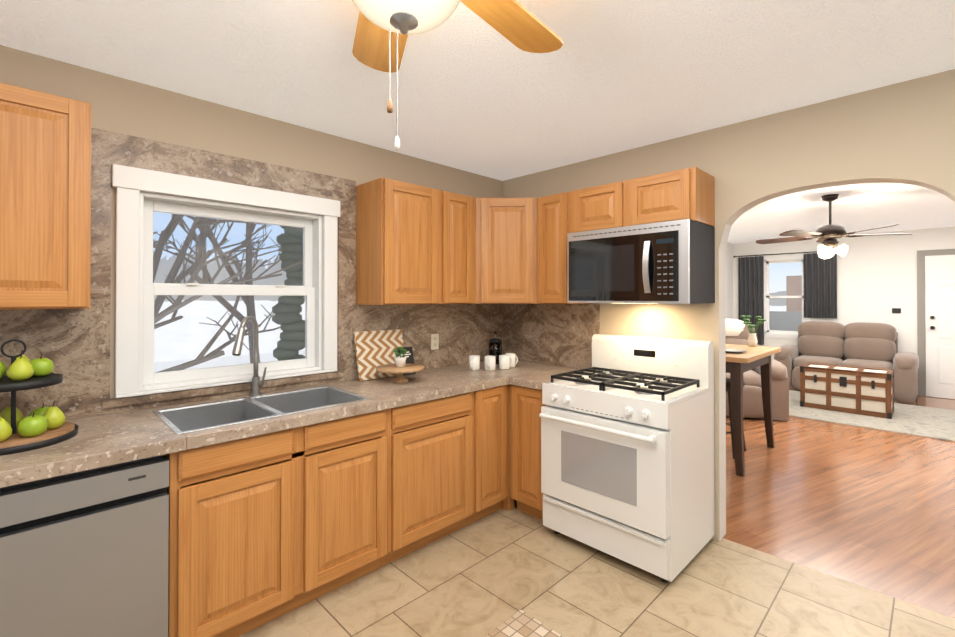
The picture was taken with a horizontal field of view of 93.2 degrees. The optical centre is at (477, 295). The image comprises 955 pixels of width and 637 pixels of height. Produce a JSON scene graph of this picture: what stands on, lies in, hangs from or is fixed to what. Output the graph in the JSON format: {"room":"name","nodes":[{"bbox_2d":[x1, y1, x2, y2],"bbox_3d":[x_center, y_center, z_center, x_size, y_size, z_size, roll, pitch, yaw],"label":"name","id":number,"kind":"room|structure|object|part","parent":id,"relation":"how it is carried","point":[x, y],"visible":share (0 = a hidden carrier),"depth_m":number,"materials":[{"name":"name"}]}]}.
{"room":"kitchen","nodes":[
{"label":"kitchen","id":0,"kind":"room"},
{"bbox_2d":[0,45,732,417],"bbox_3d":[0.879,0.238,4.651,11.220,2.440,0.150,0,0,-45],"label":"wall","id":1,"kind":"structure","parent":0,"point":[129,107],"depth_m":2.34,"materials":[{"name":"beige paint"}]},
{"bbox_2d":[0,82,90,309],"bbox_3d":[-1.916,-0.350,1.549,0.878,0.800,0.324,0,0,-45],"label":"upper cabinet","id":2,"kind":"object","parent":1,"relation":"attached to","point":[45,200],"visible":1,"depth_m":1.65,"materials":[{"name":"brown wood"}]},
{"bbox_2d":[111,164,339,397],"bbox_3d":[-1.302,-0.060,2.464,1.100,1.049,0.190,0,0,-45],"label":"kitchen window","id":3,"kind":"structure","parent":1,"relation":"in","point":[137,289],"depth_m":2.39,"materials":[{"name":"white paint"}]},
{"bbox_2d":[0,128,503,419],"bbox_3d":[-1.055,-0.100,2.611,3.599,1.269,0.029,0,0,-45],"label":"backsplash","id":4,"kind":"structure","parent":1,"relation":"attached to","point":[73,345],"depth_m":2.21,"materials":[{"name":"brown stone"}]},
{"bbox_2d":[431,334,438,349],"bbox_3d":[-0.316,0.343,3.341,0.070,0.115,0.006,0,0,-45],"label":"electrical outlet plate","id":5,"kind":"object","parent":4,"relation":"attached to","point":[434,341],"visible":1,"depth_m":3.33,"materials":[{"name":"beige plastic"}]},
{"bbox_2d":[356,177,475,304],"bbox_3d":[-0.391,-0.321,3.060,0.783,0.760,0.324,0,0,-45],"label":"upper cabinet","id":6,"kind":"object","parent":1,"relation":"attached to","point":[415,244],"visible":1,"depth_m":2.85,"materials":[{"name":"brown wood"}]},
{"bbox_2d":[476,198,537,303],"bbox_3d":[0.212,-0.319,3.450,0.618,0.760,0.618,0,0,-45],"label":"upper cabinet","id":7,"kind":"object","parent":1,"relation":"attached to","point":[506,250],"visible":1,"depth_m":3.22,"materials":[{"name":"brown wood"}]},
{"bbox_2d":[0,0,954,243],"bbox_3d":[2.638,-1.022,2.881,11.220,0.060,5.150,0,0,-45],"label":"ceiling","id":8,"kind":"structure","parent":0,"point":[477,94],"depth_m":1.99,"materials":[{"name":"white paint"}]},
{"bbox_2d":[352,0,562,149],"bbox_3d":[-0.129,-0.675,1.026,1.213,0.654,1.216,0,0,-45],"label":"kitchen ceiling fan","id":9,"kind":"object","parent":8,"relation":"hanging from","point":[385,29],"visible":1,"depth_m":1.31,"materials":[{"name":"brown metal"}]},
{"bbox_2d":[755,194,912,247],"bbox_3d":[3.457,-0.725,4.481,1.258,0.514,1.239,0,0,-45],"label":"room ceiling fan","id":10,"kind":"object","parent":8,"relation":"hanging from","point":[827,235],"visible":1,"depth_m":4.38,"materials":[{"name":"brown wood"}]},
{"bbox_2d":[818,244,847,258],"bbox_3d":[3.487,-0.432,4.423,0.248,0.126,0.229,0,0,-45],"label":"lights","id":11,"kind":"object","parent":10,"relation":"attached to","point":[824,252],"visible":1,"depth_m":4.38,"materials":[{"name":"beige glass"}]},
{"bbox_2d":[239,500,954,636],"bbox_3d":[0.304,1.465,0.556,4.650,0.060,5.150,0,0,-45],"label":"floor","id":12,"kind":"structure","parent":0,"point":[485,575],"depth_m":2.16,"materials":[{"name":"tile"}]},
{"bbox_2d":[0,455,168,636],"bbox_3d":[-1.561,1.014,1.667,0.596,0.855,0.608,0,0,-45],"label":"stainless steel dishwasher","id":13,"kind":"object","parent":12,"relation":"on","point":[84,553],"visible":0.9,"depth_m":1.51,"materials":[{"name":"grey metal"}]},
{"bbox_2d":[163,446,226,636],"bbox_3d":[-1.456,1.011,1.568,0.766,0.858,0.932,0,0,-45],"label":"base cabinet","id":14,"kind":"object","parent":12,"relation":"on","point":[197,489],"depth_m":1.74,"materials":[{"name":"brown wood"}]},
{"bbox_2d":[0,360,590,487],"bbox_3d":[-0.735,0.559,2.284,3.599,0.050,0.936,0,0,-45],"label":"countertop","id":15,"kind":"structure","parent":14,"relation":"on","point":[99,441],"depth_m":1.91,"materials":[{"name":"brown stone"}]},
{"bbox_2d":[0,339,78,455],"bbox_3d":[-1.678,0.344,1.632,0.356,0.372,0.356,0,0,-45],"label":"fruit stand","id":16,"kind":"object","parent":15,"relation":"on","point":[14,442],"visible":0.83,"depth_m":1.60,"materials":[{"name":"black metal"}]},
{"bbox_2d":[232,316,266,395],"bbox_3d":[-1.185,0.320,2.335,0.193,0.428,0.167,0,0,-45],"label":"pull-down faucet","id":17,"kind":"object","parent":15,"relation":"on","point":[257,383],"visible":0.96,"depth_m":2.40,"materials":[{"name":"grey metal"}]},
{"bbox_2d":[152,385,373,434],"bbox_3d":[-1.010,0.631,2.193,0.860,0.204,0.490,0,0,-45],"label":"double-bowl sink","id":18,"kind":"object","parent":15,"relation":"in","point":[191,418],"visible":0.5,"depth_m":2.26,"materials":[{"name":"grey metal"}]},
{"bbox_2d":[353,329,403,380],"bbox_3d":[-0.632,0.385,2.963,0.360,0.305,0.084,0,0,-45],"label":"cutting board","id":19,"kind":"object","parent":15,"relation":"on","point":[374,349],"visible":0.71,"depth_m":2.92,"materials":[{"name":"wood"}]},
{"bbox_2d":[376,363,424,382],"bbox_3d":[-0.480,0.491,2.810,0.300,0.092,0.300,0,0,-45],"label":"cake stand","id":20,"kind":"object","parent":15,"relation":"on","point":[399,371],"visible":0.9,"depth_m":2.77,"materials":[{"name":"brown wood"}]},
{"bbox_2d":[393,346,406,366],"bbox_3d":[-0.480,0.383,2.811,0.086,0.123,0.086,0,0,-45],"label":"potted plant","id":21,"kind":"object","parent":20,"relation":"on","point":[400,360],"visible":1,"depth_m":2.79,"materials":[{"name":"green plant"}]},
{"bbox_2d":[398,346,415,375],"bbox_3d":[-0.483,0.445,3.048,0.130,0.186,0.054,0,0,-45],"label":"sign","id":22,"kind":"object","parent":15,"relation":"on","point":[409,356],"visible":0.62,"depth_m":3.07,"materials":[{"name":"black"}]},
{"bbox_2d":[469,355,479,370],"bbox_3d":[-0.031,0.489,3.262,0.105,0.100,0.080,0,0,-45],"label":"mug","id":23,"kind":"object","parent":15,"relation":"on","point":[474,362],"visible":1,"depth_m":3.24,"materials":[{"name":"white ceramic"}]},
{"bbox_2d":[485,356,495,370],"bbox_3d":[0.085,0.489,3.250,0.097,0.100,0.082,0,0,-45],"label":"mug","id":24,"kind":"object","parent":15,"relation":"on","point":[490,363],"visible":1,"depth_m":3.22,"materials":[{"name":"white ceramic"}]},
{"bbox_2d":[489,331,501,364],"bbox_3d":[0.154,0.413,3.563,0.104,0.256,0.137,0,0,-45],"label":"press","id":25,"kind":"object","parent":15,"relation":"on","point":[495,346],"visible":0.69,"depth_m":3.53,"materials":[{"name":"black plastic"}]},
{"bbox_2d":[499,355,512,369],"bbox_3d":[0.204,0.490,3.312,0.100,0.100,0.080,0,0,-45],"label":"mug","id":26,"kind":"object","parent":15,"relation":"on","point":[504,362],"visible":1,"depth_m":3.27,"materials":[{"name":"white ceramic"}]},
{"bbox_2d":[505,353,517,367],"bbox_3d":[0.257,0.490,3.406,0.107,0.100,0.080,0,0,-45],"label":"mug","id":27,"kind":"object","parent":15,"relation":"on","point":[513,356],"visible":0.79,"depth_m":3.37,"materials":[{"name":"white ceramic"}]},
{"bbox_2d":[207,405,438,636],"bbox_3d":[-0.891,1.015,2.127,0.990,0.858,0.932,0,0,-45],"label":"base cabinet","id":28,"kind":"object","parent":12,"relation":"on","point":[265,528],"depth_m":2.10,"materials":[{"name":"brown wood"}]},
{"bbox_2d":[407,388,522,538],"bbox_3d":[-0.346,1.018,2.666,0.758,0.858,0.932,0,0,-45],"label":"base cabinet","id":29,"kind":"object","parent":12,"relation":"on","point":[481,431],"depth_m":2.80,"materials":[{"name":"brown wood"}]},
{"bbox_2d":[494,384,545,519],"bbox_3d":[-0.008,1.019,3.001,0.395,0.858,0.932,0,0,-45],"label":"base cabinet","id":30,"kind":"object","parent":12,"relation":"on","point":[532,398],"depth_m":2.88,"materials":[{"name":"brown wood"}]},
{"bbox_2d":[485,610,562,636],"bbox_3d":[0.187,1.439,1.496,0.826,0.002,0.800,0,0,-45],"label":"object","id":31,"kind":"structure","parent":12,"relation":"on","point":[520,623],"depth_m":1.95,"materials":[{"name":"tile"}]},
{"bbox_2d":[539,334,714,582],"bbox_3d":[0.865,0.857,2.667,0.743,1.180,0.757,0,0,-45],"label":"gas range","id":32,"kind":"object","parent":12,"relation":"on","point":[627,449],"visible":1,"depth_m":2.46,"materials":[{"name":"white metal"}]},
{"bbox_2d":[502,69,954,540],"bbox_3d":[2.016,0.224,2.152,0.120,2.440,5.000,0,0,-45],"label":"wall","id":33,"kind":"structure","parent":0,"point":[903,132],"depth_m":2.51,"materials":[{"name":"beige paint"}]},
{"bbox_2d":[504,304,599,368],"bbox_3d":[0.553,0.303,3.536,0.010,0.474,0.900,0,0,-45],"label":"backsplash","id":34,"kind":"structure","parent":33,"relation":"attached to","point":[551,334],"depth_m":3.50,"materials":[{"name":"brown stone"}]},
{"bbox_2d":[537,192,592,303],"bbox_3d":[0.628,-0.320,3.239,0.324,0.760,0.263,0,0,-45],"label":"upper cabinet","id":35,"kind":"object","parent":33,"relation":"attached to","point":[553,220],"visible":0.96,"depth_m":3.12,"materials":[{"name":"brown wood"}]},
{"bbox_2d":[570,167,714,232],"bbox_3d":[1.008,-0.555,2.856,0.324,0.295,0.813,0,0,-45],"label":"upper cabinet","id":36,"kind":"object","parent":33,"relation":"attached to","point":[686,193],"visible":0.98,"depth_m":2.65,"materials":[{"name":"brown wood"}]},
{"bbox_2d":[567,219,714,303],"bbox_3d":[0.979,-0.176,2.786,0.459,0.453,0.757,0,0,-45],"label":"over-the-range microwave","id":37,"kind":"object","parent":36,"relation":"attached to","point":[669,262],"visible":1,"depth_m":2.59,"materials":[{"name":"grey"}]},
{"bbox_2d":[723,390,954,617],"bbox_3d":[4.290,1.487,4.503,6.570,0.060,5.150,0,0,-45],"label":"floor","id":38,"kind":"structure","parent":0,"point":[873,509],"depth_m":3.14,"materials":[{"name":"laminate"}]},
{"bbox_2d":[726,378,745,458],"bbox_3d":[2.295,1.121,4.225,0.350,0.672,0.350,0,0,-45],"label":"bar stool","id":39,"kind":"object","parent":38,"relation":"on","point":[728,387],"visible":0.1,"depth_m":4.07,"materials":[{"name":"black wood"}]},
{"bbox_2d":[725,344,780,476],"bbox_3d":[2.182,0.978,4.283,1.120,0.955,0.960,0,0,-45],"label":"pub table","id":40,"kind":"object","parent":38,"relation":"on","point":[738,365],"visible":0.46,"depth_m":3.71,"materials":[{"name":"brown wood"}]},
{"bbox_2d":[726,349,745,352],"bbox_3d":[2.216,0.487,3.953,0.249,0.021,0.249,0,0,39],"label":"plate","id":41,"kind":"object","parent":40,"relation":"on","point":[734,351],"visible":0.38,"depth_m":3.82,"materials":[{"name":"grey ceramic"}]},
{"bbox_2d":[740,315,765,346],"bbox_3d":[2.706,0.350,4.436,0.207,0.302,0.229,0,0,-45],"label":"vase","id":42,"kind":"object","parent":40,"relation":"on","point":[752,341],"visible":1,"depth_m":4.41,"materials":[{"name":"white ceramic"}]},
{"bbox_2d":[774,321,918,404],"bbox_3d":[5.525,0.940,6.834,0.860,1.060,1.660,0,0,-45],"label":"sofa","id":43,"kind":"object","parent":38,"relation":"on","point":[865,344],"visible":0.62,"depth_m":6.74,"materials":[{"name":"brown fabric"}]},
{"bbox_2d":[789,390,954,441],"bbox_3d":[4.823,1.457,5.664,1.780,0.012,2.050,0,0,-45],"label":"area rug","id":44,"kind":"object","parent":38,"relation":"on","point":[928,422],"visible":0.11,"depth_m":5.27,"materials":[{"name":"beige carpet"}]},
{"bbox_2d":[725,319,788,420],"bbox_3d":[3.200,0.881,5.771,1.198,1.140,1.353,0,0,-45],"label":"recliner armchair","id":45,"kind":"object","parent":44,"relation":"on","point":[737,331],"visible":0.33,"depth_m":5.26,"materials":[{"name":"beige fabric"}]},
{"bbox_2d":[800,362,893,418],"bbox_3d":[4.706,1.189,5.768,0.490,0.525,0.886,0,0,-45],"label":"trunk coffee table","id":46,"kind":"object","parent":44,"relation":"on","point":[858,390],"visible":1,"depth_m":5.59,"materials":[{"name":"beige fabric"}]},
{"bbox_2d":[733,226,954,396],"bbox_3d":[6.549,0.249,6.641,0.120,2.440,5.000,0,0,-45],"label":"wall","id":47,"kind":"structure","parent":0,"point":[876,279],"depth_m":6.96,"materials":[{"name":"white paint"}]},
{"bbox_2d":[733,251,817,338],"bbox_3d":[5.342,0.005,7.798,0.210,1.480,1.618,0,0,-45],"label":"living room window","id":48,"kind":"structure","parent":47,"relation":"in","point":[768,332],"depth_m":7.89,"materials":[{"name":"white paint"}]},
{"bbox_2d":[738,256,763,344],"bbox_3d":[4.922,0.092,8.127,0.066,1.570,0.400,0,0,-45],"label":"panel","id":49,"kind":"object","parent":48,"relation":"hanging from","point":[750,286],"visible":0.73,"depth_m":8.11,"materials":[{"name":"black fabric"}]},
{"bbox_3d":[5.300,-0.715,7.760,0.090,0.040,1.618,0,0,-45],"label":"black curtain rod rail","id":50,"kind":"part","parent":48,"relation":"part of","materials":[{"name":"black metal"}]},
{"bbox_2d":[803,252,836,317],"bbox_3d":[5.626,-0.162,7.418,0.066,1.070,0.440,0,0,-45],"label":"panel","id":51,"kind":"object","parent":48,"relation":"hanging from","point":[820,287],"visible":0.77,"depth_m":7.40,"materials":[{"name":"black fabric"}]},
{"bbox_2d":[892,308,900,312],"bbox_3d":[6.305,0.232,6.794,0.012,0.075,0.100,0,0,-45],"label":"switch plate","id":52,"kind":"object","parent":47,"relation":"attached to","point":[896,310],"visible":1,"depth_m":6.79,"materials":[{"name":"black plastic"}]},
{"bbox_2d":[917,249,954,395],"bbox_3d":[6.834,0.404,6.254,0.020,2.125,1.060,0,0,-45],"label":"door frame","id":53,"kind":"structure","parent":47,"relation":"attached to","point":[921,254],"depth_m":6.59,"materials":[{"name":"grey"}]},
{"bbox_2d":[925,255,954,398],"bbox_3d":[6.814,0.444,6.234,0.074,2.035,0.890,0,0,-45],"label":"exterior door","id":54,"kind":"structure","parent":47,"relation":"in","point":[940,316],"depth_m":6.45,"materials":[{"name":"white paint"}]},
{"label":"outside","id":55,"kind":"structure","parent":0,"visible":0},
{"bbox_2d":[769,262,801,310],"bbox_3d":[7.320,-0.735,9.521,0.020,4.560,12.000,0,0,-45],"label":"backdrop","id":56,"kind":"structure","parent":55,"point":[779,273],"depth_m":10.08,"materials":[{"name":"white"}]},
{"bbox_3d":[-4.067,1.530,6.782,26.000,0.020,9.830,0,0,-45],"label":"snow","id":57,"kind":"object","parent":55,"visible":0},
{"bbox_2d":[179,283,295,295],"bbox_3d":[-3.991,-0.642,6.040,4.084,4.335,5.481,0,0,-45],"label":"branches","id":58,"kind":"object","parent":57,"relation":"on","point":[237,295],"depth_m":5.26,"materials":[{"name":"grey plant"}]},
{"bbox_2d":[769,276,801,330],"bbox_3d":[6.641,0.560,9.546,0.700,1.950,7.000,0,0,-45],"label":"house","id":59,"kind":"structure","parent":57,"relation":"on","point":[789,318],"depth_m":9.48,"materials":[{"name":"grey"}]}
]}

